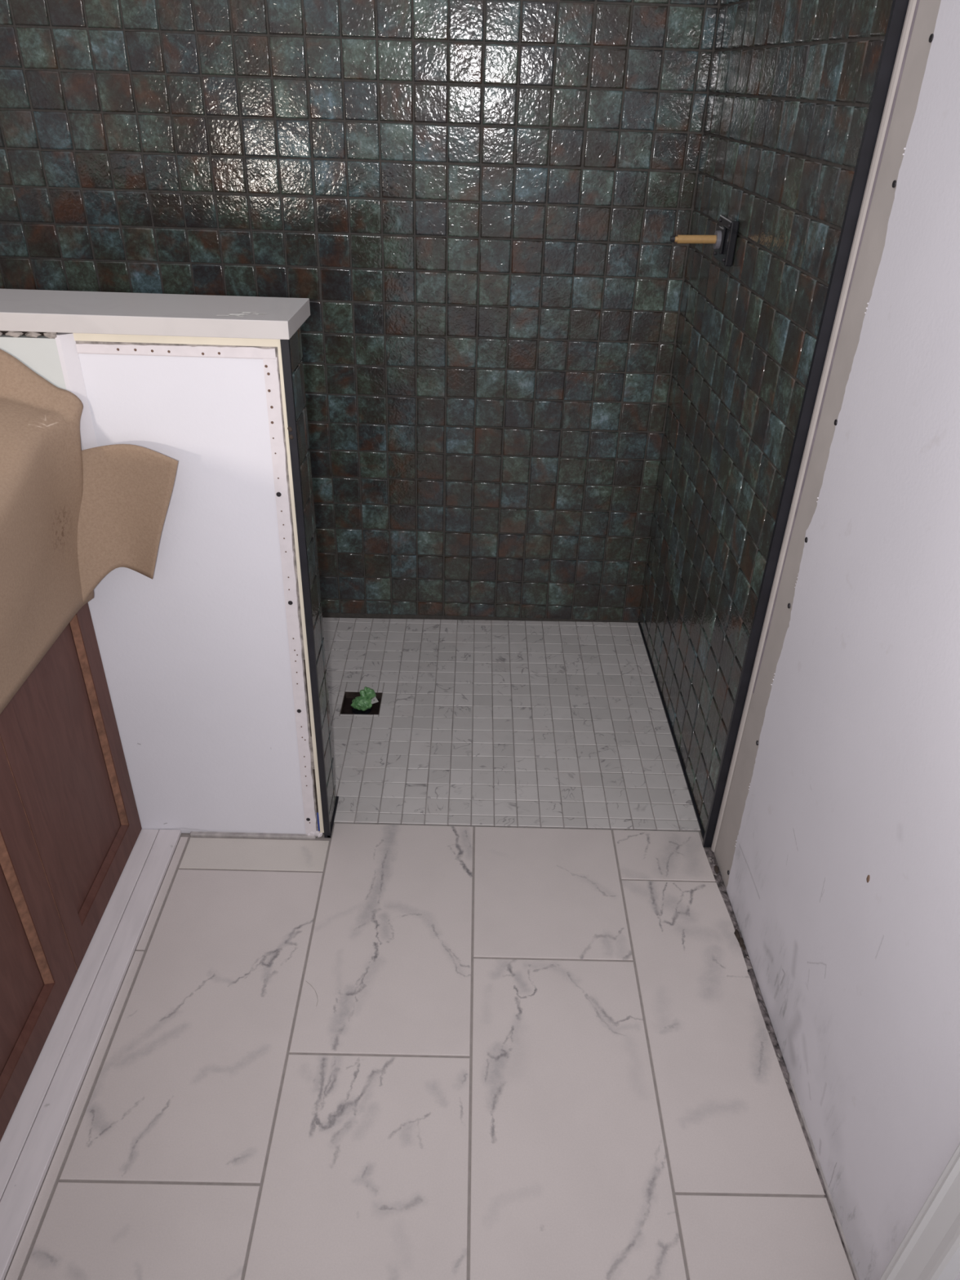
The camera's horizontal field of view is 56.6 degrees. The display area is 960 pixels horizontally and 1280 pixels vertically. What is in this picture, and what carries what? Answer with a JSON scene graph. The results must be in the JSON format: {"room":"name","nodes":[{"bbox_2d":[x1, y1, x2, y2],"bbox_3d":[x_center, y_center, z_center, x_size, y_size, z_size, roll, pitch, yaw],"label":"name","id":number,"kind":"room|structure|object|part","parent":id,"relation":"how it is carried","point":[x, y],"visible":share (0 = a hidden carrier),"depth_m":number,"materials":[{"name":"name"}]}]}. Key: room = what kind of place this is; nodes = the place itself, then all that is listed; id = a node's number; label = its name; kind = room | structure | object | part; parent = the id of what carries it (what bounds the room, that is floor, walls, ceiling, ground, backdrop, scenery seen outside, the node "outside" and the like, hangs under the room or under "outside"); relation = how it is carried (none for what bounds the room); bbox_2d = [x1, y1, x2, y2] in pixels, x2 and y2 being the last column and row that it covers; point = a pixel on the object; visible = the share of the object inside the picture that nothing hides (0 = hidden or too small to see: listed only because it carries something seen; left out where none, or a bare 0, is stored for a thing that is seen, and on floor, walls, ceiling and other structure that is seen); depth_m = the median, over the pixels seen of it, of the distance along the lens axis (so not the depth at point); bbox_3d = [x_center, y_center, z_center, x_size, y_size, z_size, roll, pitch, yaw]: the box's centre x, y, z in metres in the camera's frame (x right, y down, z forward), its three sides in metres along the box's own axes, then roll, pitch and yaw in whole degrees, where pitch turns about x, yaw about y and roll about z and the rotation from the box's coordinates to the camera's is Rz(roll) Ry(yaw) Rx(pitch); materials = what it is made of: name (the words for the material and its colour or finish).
{"room":"building under construction","nodes":[
{"label":"building under construction","id":0,"kind":"room"},
{"bbox_2d":[0,327,338,839],"bbox_3d":[-0.784,-0.057,1.655,0.967,1.041,0.135,2,32,-1],"label":"wall","id":1,"kind":"structure","parent":0,"point":[214,664],"depth_m":1.58,"materials":[{"name":"white paint"}]},
{"bbox_2d":[0,829,159,1200],"bbox_3d":[-0.717,0.969,0.995,0.070,0.010,2.108,2,32,-1],"label":"trim","id":2,"kind":"structure","parent":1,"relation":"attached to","point":[14,1139],"depth_m":1.51,"materials":[{"name":"white wood"}]},
{"bbox_2d":[0,829,181,1279],"bbox_3d":[-0.658,0.970,0.996,0.044,0.011,2.108,2,32,-1],"label":"trim","id":3,"kind":"structure","parent":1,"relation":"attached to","point":[20,1193],"depth_m":1.44,"materials":[{"name":"white wood"}]},
{"bbox_2d":[0,288,310,339],"bbox_3d":[-0.764,-0.512,1.375,0.976,0.028,0.159,2,32,-1],"label":"stone cap","id":4,"kind":"object","parent":1,"relation":"on","point":[20,309],"visible":1,"depth_m":1.32,"materials":[{"name":"white stone"}]},
{"bbox_3d":[-0.308,-0.021,1.620,0.012,1.033,0.016,2,32,-1],"label":"edge trim","id":5,"kind":"part","parent":1,"relation":"part of","materials":[{"name":"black metal"}]},
{"bbox_2d":[0,0,720,622],"bbox_3d":[-0.336,-0.936,2.185,1.830,2.030,0.121,2,32,-1],"label":"wall","id":6,"kind":"structure","parent":0,"point":[476,206],"depth_m":2.09,"materials":[{"name":"tile"}]},
{"bbox_2d":[4,617,855,1279],"bbox_3d":[-0.351,0.766,1.396,1.871,0.064,3.105,2,32,-1],"label":"floor","id":7,"kind":"structure","parent":0,"point":[522,1053],"depth_m":1.52,"materials":[{"name":"grey tile"}]},
{"bbox_2d":[0,602,142,1141],"bbox_3d":[-0.978,0.422,1.056,0.550,0.828,1.416,2,32,-1],"label":"vanity cabinet","id":8,"kind":"object","parent":7,"relation":"on","point":[70,826],"visible":0.8,"depth_m":1.48,"materials":[{"name":"brown wood"}]},
{"bbox_3d":[-0.715,0.344,1.204,0.004,0.706,0.248,2,32,-1],"label":"panel","id":9,"kind":"part","parent":8,"relation":"part of","materials":[{"name":"brown wood"}]},
{"bbox_3d":[-0.708,0.282,1.302,0.008,0.700,0.012,2,32,-1],"label":"worn moulding","id":10,"kind":"part","parent":8,"relation":"part of","materials":[{"name":"brown wood"}]},
{"bbox_3d":[-0.718,0.634,1.389,0.008,0.012,0.242,2,32,-1],"label":"moulding","id":11,"kind":"part","parent":8,"relation":"part of","materials":[{"name":"brown wood"}]},
{"bbox_3d":[-0.712,0.340,1.208,0.019,0.816,0.362,2,32,-1],"label":"door","id":12,"kind":"part","parent":8,"relation":"part of","materials":[{"name":"brown wood"}]},
{"bbox_3d":[-0.714,0.148,1.513,0.004,0.706,0.259,2,32,-1],"label":"panel","id":13,"kind":"part","parent":8,"relation":"part of","materials":[{"name":"brown wood"}]},
{"bbox_3d":[-0.711,0.147,1.511,0.019,0.816,0.350,2,32,-1],"label":"door","id":14,"kind":"part","parent":8,"relation":"part of","materials":[{"name":"brown wood"}]},
{"bbox_3d":[-0.706,0.083,1.615,0.008,0.700,0.012,2,32,-1],"label":"worn moulding","id":15,"kind":"part","parent":8,"relation":"part of","materials":[{"name":"brown wood"}]},
{"bbox_3d":[-0.717,0.438,1.698,0.008,0.012,0.253,2,32,-1],"label":"moulding","id":16,"kind":"part","parent":8,"relation":"part of","materials":[{"name":"brown wood"}]},
{"bbox_2d":[340,691,382,714],"bbox_3d":[-0.307,0.173,2.318,0.099,0.021,0.099,2,32,-1],"label":"floor drain","id":17,"kind":"object","parent":7,"relation":"on","point":[346,708],"visible":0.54,"depth_m":2.33,"materials":[{"name":"black plastic"}]},
{"bbox_2d":[351,686,378,711],"bbox_3d":[-0.300,0.153,2.306,0.070,0.058,0.049,-17,37,-28],"label":"plastic wad","id":18,"kind":"object","parent":17,"relation":"on","point":[367,697],"visible":1,"depth_m":2.30,"materials":[{"name":"green plastic"}]},
{"bbox_2d":[637,0,909,847],"bbox_3d":[0.502,-0.504,1.848,0.049,1.710,0.930,2,32,-1],"label":"wall","id":19,"kind":"structure","parent":0,"point":[798,89],"depth_m":1.68,"materials":[{"name":"tile"}]},
{"bbox_2d":[670,214,739,266],"bbox_3d":[0.442,-0.804,1.790,0.120,0.082,0.104,2,32,-1],"label":"shower valve","id":20,"kind":"object","parent":19,"relation":"attached to","point":[723,241],"visible":1,"depth_m":1.78,"materials":[{"name":"black plastic"}]},
{"bbox_3d":[0.431,-0.804,1.790,0.086,0.018,0.016,2,32,-1],"label":"stem","id":21,"kind":"part","parent":20,"relation":"part of","materials":[{"name":"gold metal"}]},
{"bbox_3d":[0.494,-0.803,1.790,0.016,0.082,0.104,2,32,-1],"label":"mounting plate","id":22,"kind":"part","parent":20,"relation":"part of","materials":[{"name":"black plastic"}]},
{"bbox_2d":[711,0,959,1279],"bbox_3d":[0.616,0.019,0.353,0.124,2.420,2.159,0,32,-2],"label":"wall","id":23,"kind":"structure","parent":0,"point":[835,846],"depth_m":1.19,"materials":[{"name":"grey paint"}]},
{"bbox_2d":[879,1142,959,1279],"bbox_3d":[0.542,0.027,0.597,0.019,2.100,0.068,2,32,-1],"label":"trim","id":24,"kind":"structure","parent":23,"relation":"attached to","point":[930,1250],"depth_m":1.00,"materials":[{"name":"white"}]},
{"bbox_3d":[-0.954,0.068,0.818,0.592,0.025,1.416,2,32,-1],"label":"countertop","id":25,"kind":"structure","parent":0,"visible":0},
{"bbox_2d":[0,349,177,714],"bbox_3d":[-0.853,0.099,0.849,0.757,0.425,1.394,2,32,-1],"label":"paper","id":26,"kind":"object","parent":25,"relation":"on","point":[70,516],"visible":1,"depth_m":1.36,"materials":[{"name":"beige paper"}]}
]}

